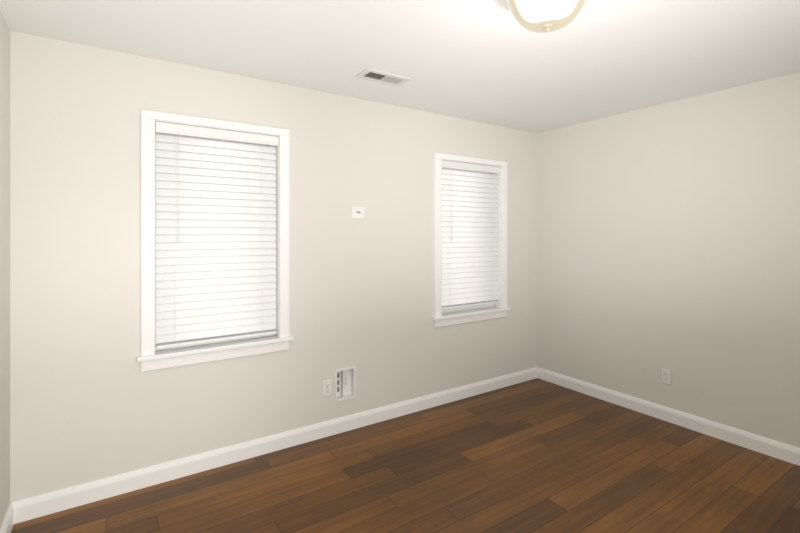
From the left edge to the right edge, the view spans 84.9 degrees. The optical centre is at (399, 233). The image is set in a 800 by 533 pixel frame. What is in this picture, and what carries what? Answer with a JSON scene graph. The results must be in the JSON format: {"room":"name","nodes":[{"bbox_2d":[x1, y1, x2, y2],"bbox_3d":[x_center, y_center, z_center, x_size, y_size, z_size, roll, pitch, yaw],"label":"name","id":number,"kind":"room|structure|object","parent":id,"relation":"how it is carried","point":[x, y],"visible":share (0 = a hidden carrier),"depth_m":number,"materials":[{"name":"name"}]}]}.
{"room":"empty bedroom","nodes":[
{"label":"empty bedroom","id":0,"kind":"room"},
{"bbox_2d":[0,10,9,528],"bbox_3d":[-0.677,0.214,0.167,0.140,2.440,4.710,0,0,-34],"label":"wall","id":1,"kind":"structure","parent":0,"point":[4,266],"depth_m":2.04,"materials":[{"name":"white paint"}]},
{"bbox_2d":[0,502,13,532],"bbox_3d":[-0.652,1.381,0.268,0.015,0.105,4.570,0,0,-34],"label":"baseboard","id":2,"kind":"structure","parent":1,"relation":"attached to","point":[7,524],"depth_m":2.07,"materials":[{"name":"white paint"}]},
{"bbox_2d":[10,31,536,501],"bbox_3d":[-0.318,0.214,3.325,4.250,2.440,0.140,0,0,-34],"label":"wall","id":3,"kind":"structure","parent":0,"point":[90,401],"depth_m":2.69,"materials":[{"name":"white paint"}]},
{"bbox_2d":[136,109,293,371],"bbox_3d":[-1.137,0.037,2.753,0.904,1.479,0.180,0,0,-34],"label":"window","id":4,"kind":"structure","parent":3,"relation":"in","point":[155,251],"depth_m":2.63,"materials":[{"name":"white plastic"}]},
{"bbox_2d":[155,121,277,348],"bbox_3d":[-1.123,0.008,2.733,0.714,1.315,0.068,0,0,-34],"label":"window blind","id":5,"kind":"object","parent":4,"relation":"attached to","point":[215,242],"visible":1,"depth_m":2.71,"materials":[{"name":"white plastic"}]},
{"bbox_2d":[11,367,536,523],"bbox_3d":[-0.275,1.381,3.260,3.970,0.105,0.015,0,0,-34],"label":"baseboard","id":6,"kind":"structure","parent":3,"relation":"attached to","point":[30,508],"depth_m":2.73,"materials":[{"name":"white paint"}]},
{"bbox_2d":[323,379,331,396],"bbox_3d":[-0.516,1.093,3.103,0.070,0.114,0.010,0,0,-34],"label":"electrical outlet","id":7,"kind":"object","parent":3,"relation":"attached to","point":[327,387],"visible":1,"depth_m":3.10,"materials":[{"name":"white plastic"}]},
{"bbox_2d":[335,366,355,401],"bbox_3d":[-0.411,1.092,3.208,0.166,0.232,0.060,0,0,-34],"label":"outlet box","id":8,"kind":"object","parent":3,"relation":"attached to","point":[345,383],"visible":0.96,"depth_m":3.22,"materials":[{"name":"white plastic"}]},
{"bbox_2d":[352,207,364,218],"bbox_3d":[-0.309,-0.156,3.241,0.108,0.092,0.010,0,0,-34],"label":"switch plate","id":9,"kind":"object","parent":3,"relation":"attached to","point":[358,212],"visible":1,"depth_m":3.24,"materials":[{"name":"white plastic"}]},
{"bbox_2d":[432,153,510,326],"bbox_3d":[0.615,0.050,3.926,0.904,1.455,0.180,0,0,-34],"label":"window","id":10,"kind":"structure","parent":3,"relation":"in","point":[467,308],"depth_m":3.88,"materials":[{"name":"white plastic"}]},
{"bbox_2d":[442,160,500,309],"bbox_3d":[0.628,0.009,3.906,0.714,1.270,0.068,0,0,-34],"label":"window blind","id":11,"kind":"object","parent":10,"relation":"attached to","point":[469,238],"visible":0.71,"depth_m":3.90,"materials":[{"name":"white plastic"}]},
{"bbox_2d":[0,0,799,132],"bbox_3d":[0.992,-1.056,1.368,4.250,0.100,4.850,0,0,-34],"label":"ceiling","id":12,"kind":"structure","parent":0,"point":[493,62],"depth_m":2.33,"materials":[{"name":"white paint"}]},
{"bbox_2d":[355,68,410,86],"bbox_3d":[-0.105,-1.000,2.800,0.320,0.011,0.164,0,0,-34],"label":"ceiling vent","id":13,"kind":"object","parent":12,"relation":"in","point":[374,75],"visible":1,"depth_m":2.79,"materials":[{"name":"white metal"}]},
{"bbox_2d":[504,0,585,32],"bbox_3d":[0.592,-0.909,1.750,0.348,0.193,0.348,0,0,-34],"label":"ceiling light","id":14,"kind":"object","parent":12,"relation":"attached to","point":[541,16],"visible":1,"depth_m":1.70,"materials":[{"name":"white glass"}]},
{"bbox_2d":[11,378,799,532],"bbox_3d":[0.992,1.484,1.368,4.250,0.100,4.850,0,0,-34],"label":"floor","id":15,"kind":"structure","parent":0,"point":[537,455],"depth_m":2.51,"materials":[{"name":"laminate"}]},
{"bbox_2d":[537,72,799,447],"bbox_3d":[2.738,0.214,2.453,0.140,2.440,4.710,0,0,-34],"label":"wall","id":16,"kind":"structure","parent":0,"point":[668,236],"depth_m":3.26,"materials":[{"name":"white paint"}]},
{"bbox_2d":[661,368,670,384],"bbox_3d":[2.044,1.095,3.356,0.010,0.114,0.070,0,0,-34],"label":"electrical outlet","id":17,"kind":"object","parent":16,"relation":"attached to","point":[665,376],"visible":1,"depth_m":3.35,"materials":[{"name":"white plastic"}]},
{"bbox_2d":[537,367,799,465],"bbox_3d":[2.635,1.381,2.468,0.015,0.105,4.570,0,0,-34],"label":"baseboard","id":18,"kind":"structure","parent":16,"relation":"attached to","point":[768,446],"depth_m":3.25,"materials":[{"name":"white paint"}]}
]}

